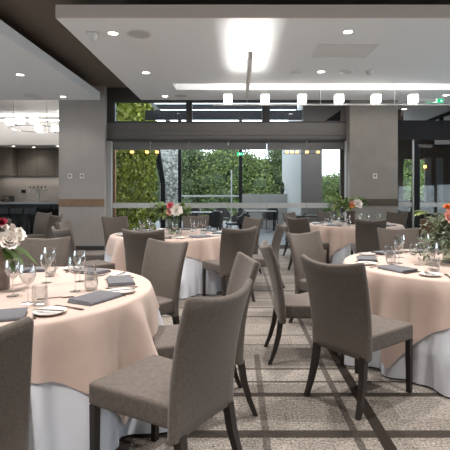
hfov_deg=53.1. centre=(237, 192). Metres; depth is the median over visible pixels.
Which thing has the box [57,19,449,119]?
ceiling
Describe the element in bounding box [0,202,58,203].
countertop
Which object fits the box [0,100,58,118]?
ceiling
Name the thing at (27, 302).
wine glass
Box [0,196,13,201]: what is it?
coffee machine
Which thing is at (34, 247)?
dining chair
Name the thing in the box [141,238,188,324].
dining chair
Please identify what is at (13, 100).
chandelier
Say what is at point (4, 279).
vase
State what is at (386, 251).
tumbler
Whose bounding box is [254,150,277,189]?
leafy tree
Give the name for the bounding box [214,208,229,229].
armchair
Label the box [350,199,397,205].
trim
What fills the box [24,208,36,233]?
bar stool
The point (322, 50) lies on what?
ceiling vent
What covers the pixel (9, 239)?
bouquet
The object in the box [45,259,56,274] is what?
tumbler
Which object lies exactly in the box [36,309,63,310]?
butter knife
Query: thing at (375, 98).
lamp
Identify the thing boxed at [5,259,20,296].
wine glass
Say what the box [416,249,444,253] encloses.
napkin
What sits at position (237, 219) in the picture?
armchair
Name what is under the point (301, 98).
lamp
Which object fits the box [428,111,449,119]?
window
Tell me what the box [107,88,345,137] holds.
wall
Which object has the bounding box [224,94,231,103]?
lamp
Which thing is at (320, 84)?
track
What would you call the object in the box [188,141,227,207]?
window
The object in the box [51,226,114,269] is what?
dining chair
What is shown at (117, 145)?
window
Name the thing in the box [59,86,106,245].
wall pier
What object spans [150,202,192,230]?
bouquet
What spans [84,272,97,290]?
tumbler
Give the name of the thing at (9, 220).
dining chair
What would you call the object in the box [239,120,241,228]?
post
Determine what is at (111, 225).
dining chair
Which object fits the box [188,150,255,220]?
leafy tree
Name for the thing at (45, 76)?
ceiling
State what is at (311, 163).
wall
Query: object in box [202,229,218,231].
napkin
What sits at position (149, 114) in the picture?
pergola beam
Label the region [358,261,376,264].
plate
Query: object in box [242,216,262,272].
dining chair
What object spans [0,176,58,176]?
light
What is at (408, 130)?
wall
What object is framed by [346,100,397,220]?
wall pier
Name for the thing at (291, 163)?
column
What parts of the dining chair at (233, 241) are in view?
leg, seat, leg, backrest, leg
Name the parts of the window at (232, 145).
rail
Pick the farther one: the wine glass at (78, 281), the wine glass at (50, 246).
the wine glass at (50, 246)
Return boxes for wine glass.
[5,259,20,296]
[19,264,36,304]
[40,253,51,283]
[43,246,55,276]
[68,257,82,292]
[73,250,85,282]
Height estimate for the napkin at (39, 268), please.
0.024 m
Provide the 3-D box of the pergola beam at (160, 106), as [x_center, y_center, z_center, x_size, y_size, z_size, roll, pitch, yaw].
[-0.375,-2.695,14.060,4.450,0.150,0.120,0,0,0]
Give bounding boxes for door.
[398,140,449,236]
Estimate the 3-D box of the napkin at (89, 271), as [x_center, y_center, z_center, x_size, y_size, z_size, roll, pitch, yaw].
[-1.159,0.612,3.535,0.263,0.024,0.182,0,0,25]
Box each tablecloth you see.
[0,267,158,425]
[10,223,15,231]
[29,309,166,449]
[105,229,229,281]
[309,221,404,261]
[343,250,449,367]
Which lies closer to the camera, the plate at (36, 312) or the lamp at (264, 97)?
the plate at (36, 312)
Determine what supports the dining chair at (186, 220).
on the floor
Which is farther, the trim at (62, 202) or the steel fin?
the steel fin
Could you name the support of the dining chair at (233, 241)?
on the floor
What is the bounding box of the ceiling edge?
[55,5,449,18]
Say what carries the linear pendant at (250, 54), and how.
hanging from the ceiling at (199, 59)
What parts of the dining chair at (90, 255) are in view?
backrest, seat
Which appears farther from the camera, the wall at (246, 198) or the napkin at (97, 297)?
the wall at (246, 198)
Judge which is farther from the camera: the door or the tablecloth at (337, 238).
the door
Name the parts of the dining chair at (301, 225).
leg, backrest, seat, leg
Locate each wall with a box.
[0,119,58,144]
[0,177,58,201]
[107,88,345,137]
[116,103,157,229]
[242,194,286,227]
[302,105,321,222]
[398,120,449,140]
[403,141,449,228]
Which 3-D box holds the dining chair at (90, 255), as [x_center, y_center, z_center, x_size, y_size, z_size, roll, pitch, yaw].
[-2.365,0.900,6.799,0.690,0.959,0.508,0,0,-3]
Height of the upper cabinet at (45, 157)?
1.020 m
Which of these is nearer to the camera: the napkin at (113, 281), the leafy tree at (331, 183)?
the napkin at (113, 281)
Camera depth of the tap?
14.17 m
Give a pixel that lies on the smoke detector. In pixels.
(370, 72)
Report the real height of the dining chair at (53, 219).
0.959 m
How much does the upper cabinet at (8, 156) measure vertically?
1.020 m
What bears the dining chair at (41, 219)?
on the floor
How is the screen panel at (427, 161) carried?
attached to the wall at (433, 153)
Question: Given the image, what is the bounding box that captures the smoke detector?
[365,70,373,75]
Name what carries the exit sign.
hanging from the ceiling at (199, 59)
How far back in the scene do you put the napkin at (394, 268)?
3.58 m
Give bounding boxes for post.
[178,120,181,227]
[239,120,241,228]
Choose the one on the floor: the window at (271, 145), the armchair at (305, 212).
the armchair at (305, 212)
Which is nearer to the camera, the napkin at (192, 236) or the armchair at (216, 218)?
the napkin at (192, 236)
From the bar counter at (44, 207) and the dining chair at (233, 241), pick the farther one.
the bar counter at (44, 207)
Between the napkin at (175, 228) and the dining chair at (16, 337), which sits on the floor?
the dining chair at (16, 337)
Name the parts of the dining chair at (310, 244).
seat, backrest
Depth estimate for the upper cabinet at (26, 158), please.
16.60 m
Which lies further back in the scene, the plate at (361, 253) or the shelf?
the shelf
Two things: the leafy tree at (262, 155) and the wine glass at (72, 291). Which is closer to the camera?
the wine glass at (72, 291)
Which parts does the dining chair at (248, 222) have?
backrest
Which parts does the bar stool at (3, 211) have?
backrest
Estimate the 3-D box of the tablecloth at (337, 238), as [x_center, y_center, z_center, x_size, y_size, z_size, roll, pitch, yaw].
[2.323,0.960,8.994,1.994,0.671,1.991,0,0,0]
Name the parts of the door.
frame, frame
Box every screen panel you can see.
[424,158,430,202]
[436,158,442,202]
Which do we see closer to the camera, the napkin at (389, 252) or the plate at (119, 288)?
the plate at (119, 288)
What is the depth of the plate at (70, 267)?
3.70 m
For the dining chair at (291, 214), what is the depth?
9.85 m
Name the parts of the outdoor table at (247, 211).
leg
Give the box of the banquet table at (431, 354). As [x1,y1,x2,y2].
[344,328,449,396]
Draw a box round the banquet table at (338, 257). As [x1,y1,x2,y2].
[325,242,355,263]
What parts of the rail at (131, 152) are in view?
rail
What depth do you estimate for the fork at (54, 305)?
2.43 m
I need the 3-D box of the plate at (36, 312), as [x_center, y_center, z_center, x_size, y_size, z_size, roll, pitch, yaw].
[-0.973,0.615,2.325,0.166,0.018,0.166,0,0,23]
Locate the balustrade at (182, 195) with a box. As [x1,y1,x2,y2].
[159,195,238,222]
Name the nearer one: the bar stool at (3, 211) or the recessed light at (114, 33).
the recessed light at (114, 33)
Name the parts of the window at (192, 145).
rail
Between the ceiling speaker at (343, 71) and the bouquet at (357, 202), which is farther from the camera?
the bouquet at (357, 202)
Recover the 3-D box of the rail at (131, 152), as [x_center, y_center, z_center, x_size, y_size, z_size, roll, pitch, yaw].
[-2.684,-1.629,11.900,1.243,1.181,0.080,0,0,0]
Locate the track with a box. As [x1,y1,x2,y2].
[213,84,449,104]
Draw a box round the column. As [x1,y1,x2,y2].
[161,150,177,228]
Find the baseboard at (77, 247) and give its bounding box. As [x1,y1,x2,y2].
[75,246,104,249]
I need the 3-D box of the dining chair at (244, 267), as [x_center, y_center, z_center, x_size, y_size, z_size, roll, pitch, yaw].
[-0.205,0.900,2.933,0.690,0.959,0.508,0,0,-13]
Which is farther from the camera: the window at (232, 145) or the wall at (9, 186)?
the wall at (9, 186)
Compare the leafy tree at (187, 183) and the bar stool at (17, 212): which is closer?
the bar stool at (17, 212)
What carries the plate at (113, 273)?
on the tablecloth at (74, 348)
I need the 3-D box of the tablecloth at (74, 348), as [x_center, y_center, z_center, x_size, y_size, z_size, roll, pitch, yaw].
[-1.495,0.960,2.897,1.997,0.671,1.996,0,0,-16]
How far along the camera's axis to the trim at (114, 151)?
11.20 m
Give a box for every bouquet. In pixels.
[0,218,37,271]
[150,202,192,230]
[325,195,369,211]
[412,203,449,264]
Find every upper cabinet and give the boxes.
[0,148,16,175]
[17,149,36,175]
[37,149,54,175]
[55,149,58,175]
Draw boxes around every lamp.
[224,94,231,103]
[261,94,268,103]
[297,94,306,103]
[334,94,343,103]
[371,94,380,103]
[408,94,418,103]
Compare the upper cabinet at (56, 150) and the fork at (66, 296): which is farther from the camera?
the upper cabinet at (56, 150)
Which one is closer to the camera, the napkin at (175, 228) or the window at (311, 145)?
the napkin at (175, 228)
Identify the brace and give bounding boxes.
[149,103,169,120]
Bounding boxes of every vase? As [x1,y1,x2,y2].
[0,247,9,290]
[346,211,356,223]
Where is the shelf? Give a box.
[0,121,58,121]
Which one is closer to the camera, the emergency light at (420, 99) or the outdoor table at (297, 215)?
the emergency light at (420, 99)
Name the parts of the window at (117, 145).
rail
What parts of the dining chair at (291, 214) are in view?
leg, backrest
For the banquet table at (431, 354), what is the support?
on the floor
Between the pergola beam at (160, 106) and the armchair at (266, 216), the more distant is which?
the armchair at (266, 216)
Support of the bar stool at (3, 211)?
on the floor
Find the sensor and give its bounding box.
[85,31,100,40]
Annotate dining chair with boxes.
[0,219,10,231]
[0,316,33,449]
[14,236,69,266]
[25,212,51,237]
[38,214,62,238]
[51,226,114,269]
[56,220,104,261]
[89,278,252,449]
[101,216,128,250]
[122,229,164,275]
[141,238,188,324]
[153,252,260,416]
[183,215,208,228]
[202,226,256,301]
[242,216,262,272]
[252,222,286,288]
[259,240,344,364]
[282,212,296,255]
[286,216,328,269]
[287,230,324,322]
[300,254,412,420]
[317,211,337,221]
[351,219,386,254]
[377,227,419,250]
[386,211,407,226]
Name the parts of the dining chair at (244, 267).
seat, leg, backrest, leg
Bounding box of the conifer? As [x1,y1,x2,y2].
[278,181,284,193]
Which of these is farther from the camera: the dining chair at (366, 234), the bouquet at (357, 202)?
the bouquet at (357, 202)
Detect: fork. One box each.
[37,296,73,299]
[54,305,83,309]
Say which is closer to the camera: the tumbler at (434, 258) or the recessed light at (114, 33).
the tumbler at (434, 258)
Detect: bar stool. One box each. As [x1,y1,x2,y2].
[0,208,14,223]
[11,208,28,229]
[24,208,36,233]
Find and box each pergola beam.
[145,110,302,119]
[155,104,296,109]
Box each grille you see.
[24,94,39,96]
[128,31,148,37]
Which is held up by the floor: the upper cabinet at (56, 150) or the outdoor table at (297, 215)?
the outdoor table at (297, 215)
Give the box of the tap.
[29,186,46,200]
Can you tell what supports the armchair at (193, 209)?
on the floor
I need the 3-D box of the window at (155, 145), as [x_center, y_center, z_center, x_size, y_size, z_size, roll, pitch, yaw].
[-1.710,0.030,11.168,0.944,2.700,0.045,0,0,0]
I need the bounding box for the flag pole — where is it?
[231,170,231,215]
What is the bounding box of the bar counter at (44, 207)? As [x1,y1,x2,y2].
[0,202,58,233]
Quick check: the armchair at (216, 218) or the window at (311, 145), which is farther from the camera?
the armchair at (216, 218)
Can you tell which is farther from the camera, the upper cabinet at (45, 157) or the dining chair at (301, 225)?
the upper cabinet at (45, 157)
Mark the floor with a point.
(393, 418)
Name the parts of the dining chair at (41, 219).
seat, backrest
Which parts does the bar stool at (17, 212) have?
backrest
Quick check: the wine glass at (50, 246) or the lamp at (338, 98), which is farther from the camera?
the lamp at (338, 98)
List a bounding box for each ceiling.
[0,0,449,87]
[0,20,99,99]
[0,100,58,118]
[0,145,58,148]
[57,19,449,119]
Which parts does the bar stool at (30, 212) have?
backrest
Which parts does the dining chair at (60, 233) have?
backrest, seat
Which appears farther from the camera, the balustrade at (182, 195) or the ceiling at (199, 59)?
the balustrade at (182, 195)
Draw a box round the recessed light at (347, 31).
[342,29,353,33]
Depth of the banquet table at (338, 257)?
8.12 m
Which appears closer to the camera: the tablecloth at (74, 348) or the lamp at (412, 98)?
the tablecloth at (74, 348)
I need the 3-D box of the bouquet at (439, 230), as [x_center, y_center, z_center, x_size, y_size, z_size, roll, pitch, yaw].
[1.883,0.400,4.020,0.657,0.617,0.555,0,0,-3]
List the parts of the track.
rail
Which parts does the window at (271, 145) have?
rail, rail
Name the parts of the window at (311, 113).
sill, blank panel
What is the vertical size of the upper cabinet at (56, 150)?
1.020 m
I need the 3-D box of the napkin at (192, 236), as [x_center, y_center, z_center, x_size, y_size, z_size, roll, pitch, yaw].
[-0.534,0.612,6.350,0.263,0.024,0.182,0,0,-44]
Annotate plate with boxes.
[32,306,66,315]
[62,266,83,269]
[108,272,130,275]
[108,287,135,293]
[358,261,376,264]
[359,252,375,255]
[418,272,441,276]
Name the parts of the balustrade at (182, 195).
rail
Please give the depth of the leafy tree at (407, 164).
25.68 m
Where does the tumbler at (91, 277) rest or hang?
on the tablecloth at (74, 348)
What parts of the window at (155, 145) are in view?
rail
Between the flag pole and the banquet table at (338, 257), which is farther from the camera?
the flag pole
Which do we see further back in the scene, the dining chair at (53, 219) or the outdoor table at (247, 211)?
the outdoor table at (247, 211)
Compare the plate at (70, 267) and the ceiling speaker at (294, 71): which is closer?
the plate at (70, 267)
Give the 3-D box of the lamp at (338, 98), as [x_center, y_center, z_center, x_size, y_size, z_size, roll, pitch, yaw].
[2.065,-1.913,9.200,0.168,0.186,0.168,0,0,0]
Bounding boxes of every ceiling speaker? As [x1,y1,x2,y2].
[22,94,41,97]
[126,29,151,38]
[174,94,187,96]
[290,70,303,73]
[339,70,352,73]
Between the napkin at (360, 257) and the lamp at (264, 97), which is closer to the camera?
the napkin at (360, 257)
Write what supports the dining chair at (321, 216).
on the floor
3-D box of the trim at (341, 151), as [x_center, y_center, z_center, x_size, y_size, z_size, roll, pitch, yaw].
[2.605,0.050,11.245,0.110,2.660,0.110,0,0,0]
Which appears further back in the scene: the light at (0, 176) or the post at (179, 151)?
the light at (0, 176)
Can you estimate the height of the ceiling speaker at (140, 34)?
0.011 m
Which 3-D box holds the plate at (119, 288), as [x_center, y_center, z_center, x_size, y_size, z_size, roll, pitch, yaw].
[-0.725,0.615,2.812,0.166,0.018,0.166,0,0,-18]
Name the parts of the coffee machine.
plate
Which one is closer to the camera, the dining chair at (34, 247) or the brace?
the dining chair at (34, 247)
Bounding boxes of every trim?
[59,199,104,205]
[107,138,345,140]
[107,141,112,216]
[113,150,115,216]
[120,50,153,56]
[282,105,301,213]
[340,150,343,220]
[344,141,346,220]
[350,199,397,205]
[398,110,402,212]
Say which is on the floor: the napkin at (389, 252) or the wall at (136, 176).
the wall at (136, 176)
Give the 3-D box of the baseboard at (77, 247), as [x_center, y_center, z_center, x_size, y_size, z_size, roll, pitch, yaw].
[-3.785,1.330,10.893,1.106,0.100,0.015,0,0,0]
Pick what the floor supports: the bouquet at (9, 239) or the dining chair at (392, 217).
the dining chair at (392, 217)
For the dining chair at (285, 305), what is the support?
on the floor
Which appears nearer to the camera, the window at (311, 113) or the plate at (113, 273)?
the plate at (113, 273)
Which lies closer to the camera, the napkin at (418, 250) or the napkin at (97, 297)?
the napkin at (97, 297)
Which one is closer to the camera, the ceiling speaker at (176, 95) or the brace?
the ceiling speaker at (176, 95)
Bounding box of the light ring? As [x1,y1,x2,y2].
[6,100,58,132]
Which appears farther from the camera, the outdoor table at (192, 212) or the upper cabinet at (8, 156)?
the upper cabinet at (8, 156)
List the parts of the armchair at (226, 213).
backrest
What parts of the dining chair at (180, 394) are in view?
leg, seat, leg, leg, backrest, leg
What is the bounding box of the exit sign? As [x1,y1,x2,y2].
[426,99,442,102]
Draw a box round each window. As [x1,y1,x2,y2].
[107,102,345,122]
[112,141,149,207]
[150,141,187,207]
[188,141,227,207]
[228,141,266,248]
[266,141,305,248]
[306,141,343,207]
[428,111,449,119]
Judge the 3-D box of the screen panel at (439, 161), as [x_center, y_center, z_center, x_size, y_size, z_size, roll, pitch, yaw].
[6.705,-0.345,14.970,0.232,1.650,0.060,0,0,0]
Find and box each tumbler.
[31,284,47,305]
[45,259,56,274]
[84,264,95,279]
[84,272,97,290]
[386,251,395,264]
[428,258,439,271]
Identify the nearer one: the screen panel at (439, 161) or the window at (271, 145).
the window at (271, 145)
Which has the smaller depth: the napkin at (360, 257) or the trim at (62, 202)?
the napkin at (360, 257)
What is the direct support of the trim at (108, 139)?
attached to the wall at (114, 130)
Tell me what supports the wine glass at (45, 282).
on the tablecloth at (74, 348)
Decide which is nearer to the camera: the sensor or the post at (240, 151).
the sensor
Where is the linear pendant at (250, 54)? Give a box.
[244,38,252,98]
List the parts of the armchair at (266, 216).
backrest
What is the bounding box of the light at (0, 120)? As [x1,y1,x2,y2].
[0,120,58,121]
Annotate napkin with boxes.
[0,307,27,321]
[10,266,47,272]
[67,290,121,305]
[70,267,110,274]
[106,276,134,286]
[175,228,190,229]
[189,235,210,237]
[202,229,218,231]
[357,255,377,261]
[371,250,401,254]
[377,264,417,272]
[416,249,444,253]
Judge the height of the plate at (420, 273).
0.018 m
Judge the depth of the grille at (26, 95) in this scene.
9.98 m
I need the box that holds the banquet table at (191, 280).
[103,251,227,298]
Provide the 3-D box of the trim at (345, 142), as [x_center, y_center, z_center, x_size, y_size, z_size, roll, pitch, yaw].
[2.655,0.050,11.050,0.050,2.660,0.140,0,0,0]
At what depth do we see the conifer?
18.09 m
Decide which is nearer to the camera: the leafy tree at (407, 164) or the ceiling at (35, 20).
the ceiling at (35, 20)
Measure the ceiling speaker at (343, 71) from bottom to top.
0.011 m
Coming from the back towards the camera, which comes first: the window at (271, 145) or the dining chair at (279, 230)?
the window at (271, 145)
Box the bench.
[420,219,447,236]
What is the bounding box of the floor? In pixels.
[76,221,449,449]
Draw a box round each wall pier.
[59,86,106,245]
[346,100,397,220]
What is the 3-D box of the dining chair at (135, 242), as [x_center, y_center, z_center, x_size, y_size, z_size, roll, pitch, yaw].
[-1.101,0.900,5.565,0.508,0.959,0.690,0,0,3]
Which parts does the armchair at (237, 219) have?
seat, backrest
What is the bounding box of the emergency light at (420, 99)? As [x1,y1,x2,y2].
[419,98,435,101]
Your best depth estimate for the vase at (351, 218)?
8.92 m
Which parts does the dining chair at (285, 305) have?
leg, backrest, leg, seat, leg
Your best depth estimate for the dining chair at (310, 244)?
4.85 m
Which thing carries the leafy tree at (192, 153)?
on the ground
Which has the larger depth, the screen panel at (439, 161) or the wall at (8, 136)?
the wall at (8, 136)
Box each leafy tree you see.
[155,150,203,220]
[182,150,209,219]
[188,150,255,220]
[226,150,279,215]
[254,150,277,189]
[263,150,281,193]
[322,170,339,220]
[403,160,423,199]
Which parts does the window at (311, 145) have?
rail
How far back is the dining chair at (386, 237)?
5.46 m
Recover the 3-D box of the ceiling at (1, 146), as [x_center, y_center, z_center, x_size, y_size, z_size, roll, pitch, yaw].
[-6.800,-1.685,16.375,5.600,0.070,1.650,0,0,0]
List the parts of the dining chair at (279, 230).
seat, backrest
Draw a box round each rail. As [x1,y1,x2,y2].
[120,151,159,153]
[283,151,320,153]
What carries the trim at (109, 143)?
attached to the wall at (114, 130)
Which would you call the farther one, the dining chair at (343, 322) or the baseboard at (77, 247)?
the baseboard at (77, 247)
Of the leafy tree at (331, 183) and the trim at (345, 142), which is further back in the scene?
the leafy tree at (331, 183)
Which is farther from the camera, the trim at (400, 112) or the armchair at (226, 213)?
the armchair at (226, 213)
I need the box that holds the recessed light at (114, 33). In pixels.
[106,31,118,35]
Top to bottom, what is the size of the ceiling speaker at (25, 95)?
0.011 m
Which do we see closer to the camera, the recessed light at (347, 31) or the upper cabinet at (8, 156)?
the recessed light at (347, 31)
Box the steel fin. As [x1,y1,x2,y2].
[156,150,165,227]
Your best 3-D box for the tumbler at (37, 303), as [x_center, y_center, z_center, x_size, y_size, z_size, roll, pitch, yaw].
[-1.104,0.570,2.507,0.086,0.108,0.086,0,0,-24]
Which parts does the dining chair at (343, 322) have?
leg, backrest, leg, leg, seat, leg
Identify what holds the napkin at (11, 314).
on the tablecloth at (74, 348)
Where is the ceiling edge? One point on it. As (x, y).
(61, 11)
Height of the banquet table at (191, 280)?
0.752 m
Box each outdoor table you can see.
[189,211,221,230]
[246,210,276,231]
[296,214,316,218]
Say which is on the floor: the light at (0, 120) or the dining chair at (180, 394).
the dining chair at (180, 394)
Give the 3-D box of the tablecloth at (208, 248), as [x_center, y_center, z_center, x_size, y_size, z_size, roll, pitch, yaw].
[-1.001,0.960,6.899,2.052,0.671,1.991,0,0,0]
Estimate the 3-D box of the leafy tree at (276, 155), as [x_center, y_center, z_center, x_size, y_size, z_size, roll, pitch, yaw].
[2.839,0.909,28.535,4.195,8.958,5.050,0,0,-24]
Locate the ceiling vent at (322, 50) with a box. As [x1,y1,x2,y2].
[310,43,379,57]
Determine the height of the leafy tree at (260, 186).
8.271 m
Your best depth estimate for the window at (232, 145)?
11.15 m
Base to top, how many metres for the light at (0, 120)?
0.050 m
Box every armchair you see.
[187,208,200,215]
[208,211,223,229]
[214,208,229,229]
[225,209,244,228]
[261,208,278,229]
[285,211,306,240]
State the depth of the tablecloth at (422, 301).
3.34 m
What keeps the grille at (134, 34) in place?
attached to the ceiling speaker at (140, 34)
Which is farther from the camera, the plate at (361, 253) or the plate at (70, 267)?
the plate at (361, 253)

